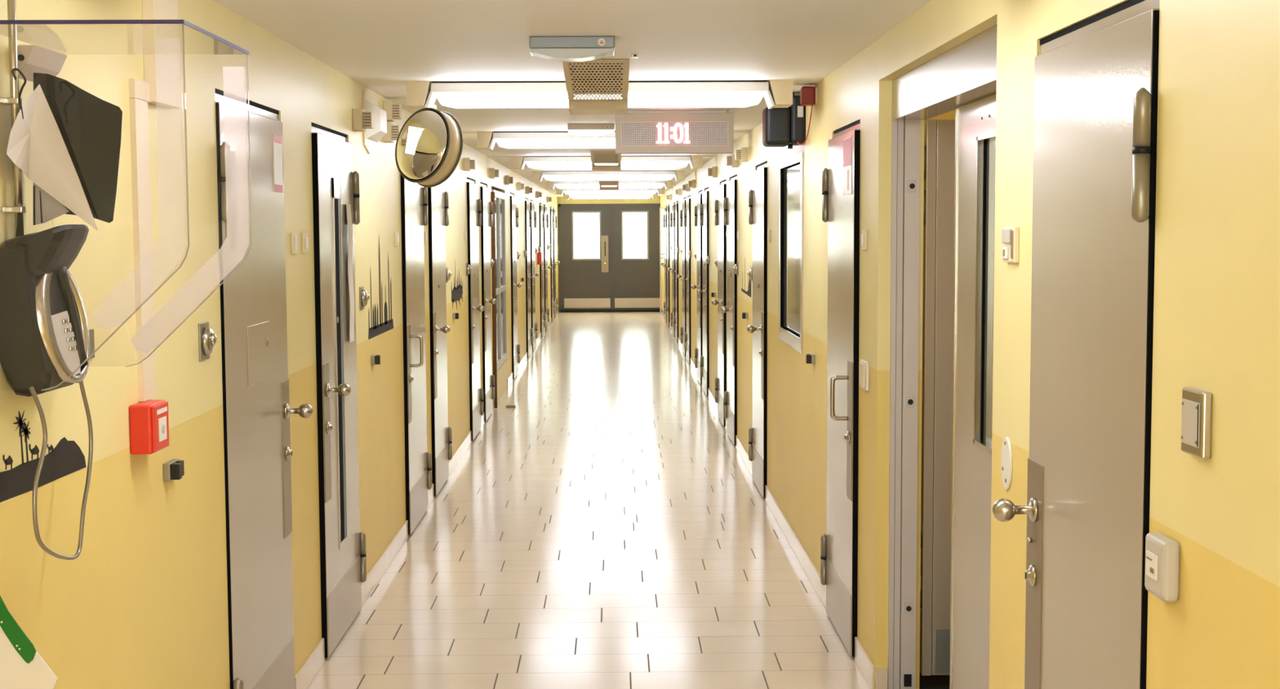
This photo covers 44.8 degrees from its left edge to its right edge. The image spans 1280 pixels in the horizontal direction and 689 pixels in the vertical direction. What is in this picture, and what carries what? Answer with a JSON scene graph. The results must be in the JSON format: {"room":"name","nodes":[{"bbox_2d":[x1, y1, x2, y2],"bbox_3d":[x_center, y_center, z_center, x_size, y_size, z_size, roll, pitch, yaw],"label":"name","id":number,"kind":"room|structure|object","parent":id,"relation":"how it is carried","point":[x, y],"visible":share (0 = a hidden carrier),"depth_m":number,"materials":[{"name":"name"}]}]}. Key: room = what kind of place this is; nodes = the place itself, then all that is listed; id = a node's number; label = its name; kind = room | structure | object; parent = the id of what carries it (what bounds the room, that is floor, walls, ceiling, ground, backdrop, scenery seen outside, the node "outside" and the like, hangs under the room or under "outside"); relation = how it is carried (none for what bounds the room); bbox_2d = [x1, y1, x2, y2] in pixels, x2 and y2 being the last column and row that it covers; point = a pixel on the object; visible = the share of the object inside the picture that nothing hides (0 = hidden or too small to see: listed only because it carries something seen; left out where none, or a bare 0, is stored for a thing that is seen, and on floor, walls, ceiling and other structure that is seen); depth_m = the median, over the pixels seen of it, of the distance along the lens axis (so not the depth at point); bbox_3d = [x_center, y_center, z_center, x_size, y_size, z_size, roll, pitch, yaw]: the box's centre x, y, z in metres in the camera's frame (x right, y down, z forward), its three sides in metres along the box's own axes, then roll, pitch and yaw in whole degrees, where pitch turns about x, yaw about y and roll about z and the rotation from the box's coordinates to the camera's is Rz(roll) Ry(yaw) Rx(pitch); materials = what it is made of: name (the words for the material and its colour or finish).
{"room":"prison interior","nodes":[
{"label":"prison interior","id":0,"kind":"room"},
{"bbox_2d":[0,0,558,688],"bbox_3d":[-1.459,-0.580,14.350,0.160,2.380,34.750,0,4,-1],"label":"wall","id":1,"kind":"structure","parent":0,"point":[143,603],"depth_m":4.13,"materials":[{"name":"yellow paint"}]},
{"bbox_2d":[0,0,25,236],"bbox_3d":[-1.179,-0.506,2.906,0.032,0.730,0.060,0,4,-1],"label":"conduit pipe","id":2,"kind":"object","parent":1,"relation":"attached to","point":[18,209],"visible":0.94,"depth_m":2.90,"materials":[{"name":"silver metal"}]},
{"bbox_2d":[11,67,26,119],"bbox_3d":[-1.150,-0.466,2.883,0.030,0.093,0.016,1,4,10],"label":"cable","id":3,"kind":"object","parent":2,"relation":"attached to","point":[15,68],"visible":1,"depth_m":2.88,"materials":[{"name":"black plastic"}]},
{"bbox_2d":[0,595,57,688],"bbox_3d":[-1.124,0.550,2.771,0.161,0.344,0.010,0,4,-1],"label":"sign","id":4,"kind":"object","parent":1,"relation":"attached to","point":[21,666],"visible":1,"depth_m":2.77,"materials":[{"name":"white plastic"}]},
{"bbox_2d":[17,44,67,81],"bbox_3d":[-1.175,-0.546,3.037,0.045,0.059,0.185,0,4,-1],"label":"bracket","id":5,"kind":"object","parent":1,"relation":"attached to","point":[32,59],"visible":0.86,"depth_m":3.01,"materials":[{"name":"grey metal"}]},
{"bbox_2d":[0,410,86,502],"bbox_3d":[-1.192,0.202,3.081,0.001,0.165,0.529,0,4,-1],"label":"wall decal","id":6,"kind":"object","parent":1,"relation":"attached to","point":[67,457],"visible":0.99,"depth_m":3.06},
{"bbox_2d":[0,224,93,559],"bbox_3d":[-1.131,0.099,3.013,0.122,0.662,0.326,0,4,-1],"label":"wall telephone","id":7,"kind":"object","parent":1,"relation":"attached to","point":[45,335],"visible":0.99,"depth_m":2.90,"materials":[{"name":"black plastic"}]},
{"bbox_2d":[33,72,122,222],"bbox_3d":[-1.093,-0.382,3.014,0.178,0.290,0.004,0,4,-1],"label":"board","id":8,"kind":"object","parent":1,"relation":"attached to","point":[90,126],"visible":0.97,"depth_m":3.01,"materials":[{"name":"black plastic"}]},
{"bbox_2d":[33,182,69,225],"bbox_3d":[-1.145,-0.274,3.014,0.071,0.084,0.004,0,4,-1],"label":"notice","id":9,"kind":"object","parent":8,"relation":"attached to","point":[46,208],"visible":0.89,"depth_m":3.02,"materials":[{"name":"white paper"}]},
{"bbox_2d":[6,84,97,231],"bbox_3d":[-1.135,-0.355,2.945,0.073,0.282,0.188,3,5,35],"label":"paper","id":10,"kind":"object","parent":8,"relation":"attached to","point":[37,146],"visible":1,"depth_m":2.97,"materials":[{"name":"white paper"}]},
{"bbox_2d":[88,328,94,358],"bbox_3d":[-1.195,0.002,3.328,0.006,0.063,0.135,0,4,-1],"label":"wall plate","id":11,"kind":"object","parent":1,"relation":"attached to","point":[91,331],"visible":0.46,"depth_m":3.38,"materials":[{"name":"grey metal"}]},
{"bbox_2d":[0,19,252,391],"bbox_3d":[-0.990,-0.256,2.929,0.406,0.641,0.482,0,4,-1],"label":"hood","id":12,"kind":"object","parent":1,"relation":"attached to","point":[62,39],"visible":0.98,"depth_m":2.87,"materials":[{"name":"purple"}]},
{"bbox_2d":[128,400,168,454],"bbox_3d":[-1.173,0.197,3.716,0.062,0.117,0.130,0,4,-1],"label":"box","id":13,"kind":"object","parent":1,"relation":"attached to","point":[148,419],"visible":1,"depth_m":3.65,"materials":[{"name":"red plastic"}]},
{"bbox_2d":[128,0,180,401],"bbox_3d":[-1.194,-0.407,3.846,0.030,1.066,0.330,0,4,-1],"label":"cable trunking","id":14,"kind":"object","parent":1,"relation":"attached to","point":[161,86],"visible":0.88,"depth_m":3.75,"materials":[{"name":"beige paint"}]},
{"bbox_2d":[162,458,184,480],"bbox_3d":[-1.187,0.320,3.966,0.040,0.044,0.090,0,4,-1],"label":"holder","id":15,"kind":"object","parent":1,"relation":"attached to","point":[173,469],"visible":1,"depth_m":3.93,"materials":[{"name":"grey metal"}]},
{"bbox_2d":[198,321,217,360],"bbox_3d":[-1.196,-0.009,4.312,0.038,0.104,0.096,0,4,-1],"label":"door knob","id":16,"kind":"object","parent":1,"relation":"attached to","point":[207,339],"visible":1,"depth_m":4.29,"materials":[{"name":"grey metal"}]},
{"bbox_2d":[214,88,312,688],"bbox_3d":[-1.208,0.268,4.972,0.180,2.079,0.882,0,4,-1],"label":"door","id":17,"kind":"structure","parent":1,"relation":"in","point":[256,410],"depth_m":4.91,"materials":[{"name":"beige paint"}]},
{"bbox_2d":[291,232,297,253],"bbox_3d":[-1.229,-0.360,5.529,0.013,0.075,0.070,0,4,-1],"label":"light switch","id":18,"kind":"object","parent":1,"relation":"attached to","point":[294,235],"visible":1,"depth_m":5.51,"materials":[{"name":"beige paint"}]},
{"bbox_2d":[302,232,308,253],"bbox_3d":[-1.232,-0.374,5.718,0.013,0.075,0.070,0,4,-1],"label":"light switch","id":19,"kind":"object","parent":1,"relation":"attached to","point":[304,235],"visible":1,"depth_m":5.69,"materials":[{"name":"beige paint"}]},
{"bbox_2d":[311,123,366,658],"bbox_3d":[-1.225,0.164,6.366,0.192,2.079,0.828,0,4,-1],"label":"door","id":20,"kind":"structure","parent":1,"relation":"in","point":[343,560],"depth_m":6.24,"materials":[{"name":"beige paint"}]},
{"bbox_2d":[346,204,354,342],"bbox_3d":[-1.222,-0.301,6.551,0.009,0.580,0.130,0,4,-3],"label":"paper notice","id":21,"kind":"object","parent":20,"relation":"attached to","point":[348,206],"visible":1,"depth_m":6.55,"materials":[{"name":"white paper"}]},
{"bbox_2d":[351,108,373,131],"bbox_3d":[-1.220,-0.990,6.846,0.082,0.096,0.100,0,4,-1],"label":"box","id":22,"kind":"object","parent":1,"relation":"attached to","point":[362,120],"visible":1,"depth_m":6.80,"materials":[{"name":"beige plastic"}]},
{"bbox_2d":[359,286,369,310],"bbox_3d":[-1.240,-0.209,7.004,0.038,0.104,0.096,0,4,-1],"label":"door knob","id":23,"kind":"object","parent":1,"relation":"attached to","point":[364,296],"visible":1,"depth_m":6.97,"materials":[{"name":"grey metal"}]},
{"bbox_2d":[361,89,386,154],"bbox_3d":[-1.236,-1.042,7.293,0.065,0.297,0.460,0,4,-1],"label":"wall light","id":24,"kind":"object","parent":1,"relation":"attached to","point":[371,137],"visible":0.85,"depth_m":7.18,"materials":[{"name":"beige paint"}]},
{"bbox_2d":[368,236,393,339],"bbox_3d":[-1.268,-0.295,7.589,0.001,0.485,0.820,0,4,-1],"label":"wall mural","id":25,"kind":"object","parent":1,"relation":"attached to","point":[380,328],"visible":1,"depth_m":7.58},
{"bbox_2d":[382,122,400,142],"bbox_3d":[-1.234,-1.055,7.724,0.082,0.096,0.100,0,4,-1],"label":"box","id":26,"kind":"object","parent":1,"relation":"attached to","point":[393,131],"visible":0.77,"depth_m":7.69,"materials":[{"name":"beige plastic"}]},
{"bbox_2d":[382,101,401,121],"bbox_3d":[-1.236,-1.165,7.756,0.082,0.096,0.100,0,4,-1],"label":"box","id":27,"kind":"object","parent":1,"relation":"attached to","point":[393,110],"visible":0.91,"depth_m":7.72,"materials":[{"name":"beige plastic"}]},
{"bbox_2d":[400,173,431,535],"bbox_3d":[-1.277,-0.017,8.804,0.168,2.079,0.838,0,4,-1],"label":"door","id":28,"kind":"structure","parent":1,"relation":"in","point":[414,197],"depth_m":8.69,"materials":[{"name":"beige paint"}]},
{"bbox_2d":[294,306,559,688],"bbox_3d":[-1.365,0.570,14.286,0.011,0.095,34.442,0,4,-1],"label":"baseboard","id":29,"kind":"structure","parent":1,"relation":"attached to","point":[309,668],"depth_m":7.52,"materials":[{"name":"beige tile"}]},
{"bbox_2d":[427,181,452,497],"bbox_3d":[-1.285,-0.105,9.995,0.192,2.079,0.788,0,4,-1],"label":"door","id":30,"kind":"structure","parent":1,"relation":"in","point":[437,198],"depth_m":9.88,"materials":[{"name":"beige paint"}]},
{"bbox_2d":[451,259,462,309],"bbox_3d":[-1.328,-0.434,11.278,0.001,0.375,0.840,0,4,-1],"label":"wall mural","id":31,"kind":"object","parent":1,"relation":"attached to","point":[457,292],"visible":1,"depth_m":11.23},
{"bbox_2d":[463,157,475,170],"bbox_3d":[-1.303,-1.380,11.891,0.082,0.096,0.100,0,4,-1],"label":"box","id":32,"kind":"object","parent":1,"relation":"attached to","point":[468,164],"visible":1,"depth_m":11.85,"materials":[{"name":"beige plastic"}]},
{"bbox_2d":[466,177,484,441],"bbox_3d":[-1.327,-0.294,12.528,0.192,2.079,0.788,0,4,-1],"label":"door","id":33,"kind":"structure","parent":1,"relation":"in","point":[473,203],"depth_m":12.41,"materials":[{"name":"beige paint"}]},
{"bbox_2d":[480,182,496,422],"bbox_3d":[-1.347,-0.384,13.745,0.192,2.079,0.768,0,4,-1],"label":"door","id":34,"kind":"structure","parent":1,"relation":"in","point":[488,379],"depth_m":13.62,"materials":[{"name":"beige paint"}]},
{"bbox_2d":[490,191,497,408],"bbox_3d":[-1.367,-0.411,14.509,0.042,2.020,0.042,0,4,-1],"label":"door","id":35,"kind":"structure","parent":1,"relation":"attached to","point":[492,193],"depth_m":14.49,"materials":[{"name":"grey metal"}]},
{"bbox_2d":[491,189,506,369],"bbox_3d":[-1.403,-0.658,15.538,0.070,1.740,1.530,0,4,-1],"label":"door","id":36,"kind":"structure","parent":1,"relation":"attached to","point":[500,197],"depth_m":15.64,"materials":[{"name":"metal"}]},
{"bbox_2d":[497,360,506,402],"bbox_3d":[-1.566,-0.509,15.431,0.340,2.080,1.800,0,4,-1],"label":"trim","id":37,"kind":"structure","parent":1,"relation":"attached to","point":[502,371],"depth_m":15.64,"materials":[{"name":"yellow paint"}]},
{"bbox_2d":[510,192,522,379],"bbox_3d":[-1.409,-0.665,17.524,0.192,2.079,0.788,0,4,-1],"label":"door","id":38,"kind":"structure","parent":1,"relation":"in","point":[513,209],"depth_m":17.37,"materials":[{"name":"beige paint"}]},
{"bbox_2d":[524,197,535,358],"bbox_3d":[-1.456,-0.877,20.375,0.192,2.079,0.808,0,4,-1],"label":"door","id":39,"kind":"structure","parent":1,"relation":"in","point":[528,220],"depth_m":20.19,"materials":[{"name":"beige paint"}]},
{"bbox_2d":[529,199,539,351],"bbox_3d":[-1.476,-0.966,21.572,0.192,2.079,0.808,0,4,-1],"label":"door","id":40,"kind":"structure","parent":1,"relation":"in","point":[534,326],"depth_m":21.44,"materials":[{"name":"beige paint"}]},
{"bbox_2d":[539,203,547,337],"bbox_3d":[-1.519,-1.159,24.164,0.192,2.079,0.808,0,4,-1],"label":"door","id":41,"kind":"structure","parent":1,"relation":"in","point":[541,214],"depth_m":24.00,"materials":[{"name":"beige paint"}]},
{"bbox_2d":[543,204,551,332],"bbox_3d":[-1.542,-1.263,25.560,0.192,2.079,0.808,0,4,-1],"label":"door","id":42,"kind":"structure","parent":1,"relation":"in","point":[546,215],"depth_m":25.40,"materials":[{"name":"beige paint"}]},
{"bbox_2d":[550,206,557,322],"bbox_3d":[-1.584,-1.452,28.103,0.192,2.079,0.808,0,4,-1],"label":"door","id":43,"kind":"structure","parent":1,"relation":"in","point":[552,217],"depth_m":27.91,"materials":[{"name":"beige paint"}]},
{"bbox_2d":[552,207,559,318],"bbox_3d":[-1.606,-1.552,29.449,0.192,2.079,0.808,0,4,-1],"label":"door","id":44,"kind":"structure","parent":1,"relation":"in","point":[555,299],"depth_m":29.24,"materials":[{"name":"beige paint"}]},
{"bbox_2d":[213,0,932,196],"bbox_3d":[-0.346,-1.746,14.181,2.674,0.060,34.950,0,4,-1],"label":"ceiling","id":45,"kind":"structure","parent":0,"point":[381,46],"depth_m":5.42,"materials":[{"name":"beige paint"}]},
{"bbox_2d":[395,104,462,187],"bbox_3d":[-0.930,-0.873,6.771,0.229,0.374,0.350,-3,5,-29],"label":"convex mirror","id":46,"kind":"object","parent":45,"relation":"hanging from","point":[428,148],"visible":1,"depth_m":6.69,"materials":[{"name":"silver mirror"}]},
{"bbox_2d":[476,131,615,150],"bbox_3d":[-0.238,-1.389,10.554,1.720,0.115,0.200,0,4,-1],"label":"ceiling light","id":47,"kind":"object","parent":45,"relation":"attached to","point":[485,140],"visible":0.49,"depth_m":10.47,"materials":[{"name":"white plastic"}]},
{"bbox_2d":[496,137,615,148],"bbox_3d":[-0.238,-1.368,10.555,1.470,0.059,0.168,0,4,-1],"label":"diffuser","id":48,"kind":"object","parent":47,"relation":"attached to","point":[508,143],"depth_m":10.47,"materials":[{"name":"white plastic"}]},
{"bbox_2d":[528,35,614,62],"bbox_3d":[-0.234,-1.024,5.380,0.293,0.074,0.132,0,4,-1],"label":"emergency light","id":49,"kind":"object","parent":45,"relation":"attached to","point":[558,48],"visible":1,"depth_m":5.32,"materials":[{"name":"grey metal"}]},
{"bbox_2d":[567,123,614,136],"bbox_3d":[-0.306,-1.350,9.767,0.293,0.074,0.132,0,4,-1],"label":"emergency light","id":50,"kind":"object","parent":45,"relation":"attached to","point":[580,129],"visible":1,"depth_m":9.71,"materials":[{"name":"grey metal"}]},
{"bbox_2d":[562,58,629,114],"bbox_3d":[-0.181,-1.087,6.606,0.262,0.130,1.140,0,4,-1],"label":"ceiling vent","id":51,"kind":"object","parent":45,"relation":"in","point":[595,77],"visible":1,"depth_m":6.61,"materials":[{"name":"beige metal"}]},
{"bbox_2d":[406,80,792,109],"bbox_3d":[-0.179,-1.125,7.014,1.720,0.115,0.200,0,4,-1],"label":"ceiling light","id":52,"kind":"object","parent":45,"relation":"attached to","point":[420,95],"visible":0.91,"depth_m":6.93,"materials":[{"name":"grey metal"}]},
{"bbox_2d":[435,91,764,108],"bbox_3d":[-0.179,-1.105,7.015,1.470,0.059,0.168,0,4,-1],"label":"diffuser","id":53,"kind":"object","parent":52,"relation":"attached to","point":[456,100],"depth_m":6.94,"materials":[{"name":"white plastic"}]},
{"bbox_2d":[590,151,621,171],"bbox_3d":[-0.297,-1.614,13.685,0.262,0.130,1.140,0,4,-1],"label":"ceiling vent","id":54,"kind":"object","parent":45,"relation":"in","point":[602,161],"visible":0.98,"depth_m":13.83,"materials":[{"name":"beige metal"}]},
{"bbox_2d":[511,155,702,169],"bbox_3d":[-0.296,-1.652,14.093,1.720,0.115,0.200,0,4,-1],"label":"ceiling light","id":55,"kind":"object","parent":45,"relation":"attached to","point":[517,162],"visible":0.92,"depth_m":14.01,"materials":[{"name":"white plastic"}]},
{"bbox_2d":[525,160,688,168],"bbox_3d":[-0.296,-1.631,14.095,1.470,0.059,0.168,0,4,-1],"label":"diffuser","id":56,"kind":"object","parent":55,"relation":"attached to","point":[532,164],"depth_m":14.02,"materials":[{"name":"white plastic"}]},
{"bbox_2d":[532,170,684,181],"bbox_3d":[-0.355,-1.915,17.633,1.720,0.115,0.200,0,4,-1],"label":"ceiling light","id":57,"kind":"object","parent":45,"relation":"attached to","point":[553,175],"visible":0.98,"depth_m":17.55,"materials":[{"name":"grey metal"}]},
{"bbox_2d":[543,174,673,181],"bbox_3d":[-0.355,-1.894,17.635,1.470,0.059,0.168,0,4,-1],"label":"diffuser","id":58,"kind":"object","parent":57,"relation":"attached to","point":[548,177],"depth_m":17.56,"materials":[{"name":"white plastic"}]},
{"bbox_2d":[599,180,618,190],"bbox_3d":[-0.414,-2.140,20.765,0.262,0.130,1.140,0,4,-1],"label":"ceiling vent","id":59,"kind":"object","parent":45,"relation":"in","point":[602,183],"visible":0.8,"depth_m":20.91,"materials":[{"name":"beige metal"}]},
{"bbox_2d":[546,180,672,189],"bbox_3d":[-0.413,-2.178,21.173,1.720,0.115,0.200,0,4,-1],"label":"ceiling light","id":60,"kind":"object","parent":45,"relation":"attached to","point":[559,184],"visible":0.86,"depth_m":21.09,"materials":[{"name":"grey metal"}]},
{"bbox_2d":[555,183,663,188],"bbox_3d":[-0.413,-2.157,21.174,1.470,0.059,0.168,0,4,-1],"label":"diffuser","id":61,"kind":"object","parent":60,"relation":"attached to","point":[558,185],"depth_m":21.09,"materials":[{"name":"white plastic"}]},
{"bbox_2d":[555,186,664,195],"bbox_3d":[-0.472,-2.441,24.713,1.720,0.115,0.200,0,4,-1],"label":"ceiling light","id":62,"kind":"object","parent":45,"relation":"attached to","point":[661,190],"visible":0.73,"depth_m":24.63,"materials":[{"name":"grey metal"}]},
{"bbox_2d":[564,190,656,194],"bbox_3d":[-0.471,-2.421,24.714,1.470,0.059,0.168,0,4,-1],"label":"diffuser","id":63,"kind":"object","parent":62,"relation":"attached to","point":[567,192],"depth_m":24.64,"materials":[{"name":"white plastic"}]},
{"bbox_2d":[563,192,657,199],"bbox_3d":[-0.530,-2.705,28.252,1.720,0.115,0.200,0,4,-1],"label":"ceiling light","id":64,"kind":"object","parent":45,"relation":"attached to","point":[655,195],"visible":0.75,"depth_m":28.17,"materials":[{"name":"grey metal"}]},
{"bbox_2d":[570,195,651,199],"bbox_3d":[-0.530,-2.684,28.254,1.470,0.059,0.168,0,4,-1],"label":"diffuser","id":65,"kind":"object","parent":64,"relation":"attached to","point":[575,197],"depth_m":28.18,"materials":[{"name":"white plastic"}]},
{"bbox_2d":[615,110,733,154],"bbox_3d":[0.192,-1.188,8.673,0.658,0.240,0.075,0,4,-1],"label":"digital clock","id":66,"kind":"object","parent":45,"relation":"hanging from","point":[642,133],"visible":0.87,"depth_m":8.64,"materials":[{"name":"grey metal"}]},
{"bbox_2d":[557,195,660,306],"bbox_3d":[-0.625,-1.860,31.493,2.674,2.380,0.200,0,4,-1],"label":"wall","id":67,"kind":"structure","parent":0,"point":[560,199],"depth_m":31.32,"materials":[{"name":"yellow paint"}]},
{"bbox_2d":[558,203,660,312],"bbox_3d":[-0.594,-1.747,31.326,2.090,2.180,0.250,0,4,-1],"label":"door","id":68,"kind":"structure","parent":67,"relation":"in","point":[610,282],"depth_m":31.38,"materials":[{"name":"grey paint"}]},
{"bbox_2d":[306,311,949,688],"bbox_3d":[0.646,0.631,14.353,4.634,0.064,34.992,0,4,-1],"label":"floor","id":69,"kind":"structure","parent":0,"point":[606,528],"depth_m":7.85,"materials":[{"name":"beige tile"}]},
{"bbox_2d":[924,109,955,120],"bbox_3d":[2.064,0.097,4.755,2.100,2.420,2.600,0,4,-1],"label":"wall","id":70,"kind":"structure","parent":0,"point":[950,115],"depth_m":5.87,"materials":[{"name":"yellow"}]},
{"bbox_2d":[660,0,1279,688],"bbox_3d":[0.775,-0.593,14.385,0.160,2.380,34.750,0,4,-1],"label":"wall","id":71,"kind":"structure","parent":0,"point":[1216,297],"depth_m":3.06,"materials":[{"name":"yellow paint"}]},
{"bbox_2d":[659,207,665,314],"bbox_3d":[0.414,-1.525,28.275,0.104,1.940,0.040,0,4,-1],"label":"door","id":72,"kind":"structure","parent":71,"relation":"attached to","point":[660,254],"depth_m":28.26,"materials":[{"name":"metal"}]},
{"bbox_2d":[660,205,666,323],"bbox_3d":[0.455,-1.435,27.737,0.192,2.079,0.808,0,4,-1],"label":"door","id":73,"kind":"structure","parent":71,"relation":"in","point":[665,209],"depth_m":27.67,"materials":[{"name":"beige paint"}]},
{"bbox_2d":[662,204,670,327],"bbox_3d":[0.474,-1.349,26.590,0.192,2.079,0.808,0,4,-1],"label":"door","id":74,"kind":"structure","parent":71,"relation":"in","point":[667,215],"depth_m":26.30,"materials":[{"name":"beige paint"}]},
{"bbox_2d":[667,202,675,337],"bbox_3d":[0.514,-1.168,24.147,0.192,2.079,0.808,0,4,-1],"label":"door","id":75,"kind":"structure","parent":71,"relation":"in","point":[673,314],"depth_m":24.05,"materials":[{"name":"beige paint"}]},
{"bbox_2d":[670,200,678,342],"bbox_3d":[0.533,-1.083,23.000,0.192,2.079,0.808,0,4,-1],"label":"door","id":76,"kind":"structure","parent":71,"relation":"in","point":[676,213],"depth_m":22.78,"materials":[{"name":"beige paint"}]},
{"bbox_2d":[677,197,686,356],"bbox_3d":[0.574,-0.897,20.508,0.192,2.079,0.808,0,4,-1],"label":"door","id":77,"kind":"structure","parent":71,"relation":"in","point":[683,329],"depth_m":20.35,"materials":[{"name":"beige paint"}]},
{"bbox_2d":[680,195,690,364],"bbox_3d":[0.593,-0.812,19.361,0.192,2.079,0.808,0,4,-1],"label":"door","id":78,"kind":"structure","parent":71,"relation":"in","point":[687,211],"depth_m":19.18,"materials":[{"name":"beige paint"}]},
{"bbox_2d":[691,190,702,385],"bbox_3d":[0.635,-0.624,16.828,0.192,2.079,0.788,0,4,-1],"label":"door","id":79,"kind":"structure","parent":71,"relation":"in","point":[699,350],"depth_m":16.70,"materials":[{"name":"beige paint"}]},
{"bbox_2d":[696,187,709,396],"bbox_3d":[0.653,-0.541,15.722,0.192,2.079,0.808,0,4,-1],"label":"door","id":80,"kind":"structure","parent":71,"relation":"in","point":[704,207],"depth_m":15.57,"materials":[{"name":"beige paint"}]},
{"bbox_2d":[711,179,726,426],"bbox_3d":[0.692,-0.365,13.353,0.192,2.079,0.798,0,4,-1],"label":"door","id":81,"kind":"structure","parent":71,"relation":"in","point":[721,381],"depth_m":13.22,"materials":[{"name":"beige paint"}]},
{"bbox_2d":[720,174,737,445],"bbox_3d":[0.711,-0.280,12.212,0.192,2.079,0.808,0,4,-1],"label":"door","id":82,"kind":"structure","parent":71,"relation":"in","point":[731,200],"depth_m":12.09,"materials":[{"name":"beige paint"}]},
{"bbox_2d":[726,154,737,167],"bbox_3d":[0.693,-1.385,11.693,0.082,0.096,0.100,0,4,-1],"label":"box","id":83,"kind":"object","parent":71,"relation":"attached to","point":[731,161],"visible":0.88,"depth_m":11.65,"materials":[{"name":"beige plastic"}]},
{"bbox_2d":[734,146,747,161],"bbox_3d":[0.707,-1.327,10.845,0.082,0.096,0.100,0,4,-1],"label":"box","id":84,"kind":"object","parent":71,"relation":"attached to","point":[741,154],"visible":1,"depth_m":10.80,"materials":[{"name":"beige plastic"}]},
{"bbox_2d":[741,268,751,297],"bbox_3d":[0.750,-0.478,10.959,0.001,0.260,0.800,0,4,-1],"label":"wall mural","id":85,"kind":"object","parent":71,"relation":"attached to","point":[748,292],"visible":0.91,"depth_m":10.87},
{"bbox_2d":[746,161,767,498],"bbox_3d":[0.749,-0.107,9.888,0.192,2.079,0.808,0,4,-1],"label":"door","id":86,"kind":"structure","parent":71,"relation":"in","point":[757,197],"depth_m":9.73,"materials":[{"name":"beige paint"}]},
{"bbox_2d":[661,308,875,688],"bbox_3d":[0.698,0.558,14.319,0.011,0.095,34.442,0,4,-1],"label":"baseboard","id":87,"kind":"structure","parent":71,"relation":"attached to","point":[862,660],"depth_m":7.78,"materials":[{"name":"beige tile"}]},
{"bbox_2d":[762,92,805,148],"bbox_3d":[0.703,-1.093,7.593,0.193,0.270,0.199,0,4,-1],"label":"speaker","id":88,"kind":"object","parent":71,"relation":"attached to","point":[781,126],"visible":0.83,"depth_m":7.51},
{"bbox_2d":[778,151,803,353],"bbox_3d":[0.807,-0.488,8.180,0.036,0.992,1.058,0,4,-1],"label":"window","id":89,"kind":"structure","parent":71,"relation":"in","point":[791,178],"depth_m":8.27,"materials":[{"name":"clear glass"}]},
{"bbox_2d":[796,86,817,145],"bbox_3d":[0.772,-1.071,7.293,0.067,0.251,0.397,0,4,-1],"label":"beacon","id":90,"kind":"object","parent":71,"relation":"attached to","point":[808,95],"visible":1,"depth_m":7.10,"materials":[{"name":"red plastic"}]},
{"bbox_2d":[820,120,860,657],"bbox_3d":[0.820,0.159,6.306,0.168,2.079,0.753,0,4,-1],"label":"door","id":91,"kind":"structure","parent":71,"relation":"in","point":[841,180],"depth_m":6.20,"materials":[{"name":"beige paint"}]},
{"bbox_2d":[858,359,869,391],"bbox_3d":[0.828,0.112,5.748,0.020,0.105,0.140,0,4,-1],"label":"wall socket","id":92,"kind":"object","parent":71,"relation":"attached to","point":[864,376],"visible":1,"depth_m":5.69,"materials":[{"name":"beige plastic"}]},
{"bbox_2d":[861,230,866,250],"bbox_3d":[0.829,-0.386,5.742,0.013,0.075,0.070,0,4,-1],"label":"light switch","id":93,"kind":"object","parent":71,"relation":"attached to","point":[864,236],"visible":1,"depth_m":5.72,"materials":[{"name":"beige paint"}]},
{"bbox_2d":[875,667,888,688],"bbox_3d":[0.869,1.207,5.584,0.042,0.086,0.012,0,4,-1],"label":"trim","id":94,"kind":"structure","parent":71,"relation":"attached to","point":[881,681],"depth_m":5.58,"materials":[{"name":"beige plastic"}]},
{"bbox_2d":[887,24,996,688],"bbox_3d":[1.303,0.221,4.726,0.805,2.185,1.770,0,4,-1],"label":"door frame","id":95,"kind":"structure","parent":71,"relation":"in","point":[959,197],"depth_m":5.44,"materials":[{"name":"silver metal"}]},
{"bbox_2d":[1000,436,1012,489],"bbox_3d":[0.868,0.281,3.679,0.008,0.126,0.088,0,4,-1],"label":"cover plate","id":96,"kind":"object","parent":71,"relation":"attached to","point":[1006,452],"visible":1,"depth_m":3.67,"materials":[{"name":"beige plastic"}]},
{"bbox_2d":[1001,226,1019,262],"bbox_3d":[0.861,-0.233,3.615,0.018,0.084,0.105,0,4,-1],"label":"control panel","id":97,"kind":"object","parent":71,"relation":"attached to","point":[1010,234],"visible":1,"depth_m":3.58,"materials":[{"name":"beige paint"}]},
{"bbox_2d":[991,0,1159,688],"bbox_3d":[0.867,0.398,3.095,0.180,2.079,0.772,0,4,-1],"label":"door","id":98,"kind":"structure","parent":71,"relation":"in","point":[1086,509],"depth_m":3.00,"materials":[{"name":"beige paint"}]},
{"bbox_2d":[1144,532,1179,601],"bbox_3d":[0.873,0.373,2.602,0.034,0.102,0.095,0,4,-1],"label":"switch box","id":99,"kind":"object","parent":71,"relation":"attached to","point":[1162,552],"visible":1,"depth_m":2.56,"materials":[{"name":"beige plastic"}]},
{"bbox_2d":[1181,386,1212,459],"bbox_3d":[0.881,0.124,2.462,0.019,0.105,0.092,0,4,-1],"label":"light switch","id":100,"kind":"object","parent":71,"relation":"attached to","point":[1197,404],"visible":1,"depth_m":2.44,"materials":[{"name":"silver"}]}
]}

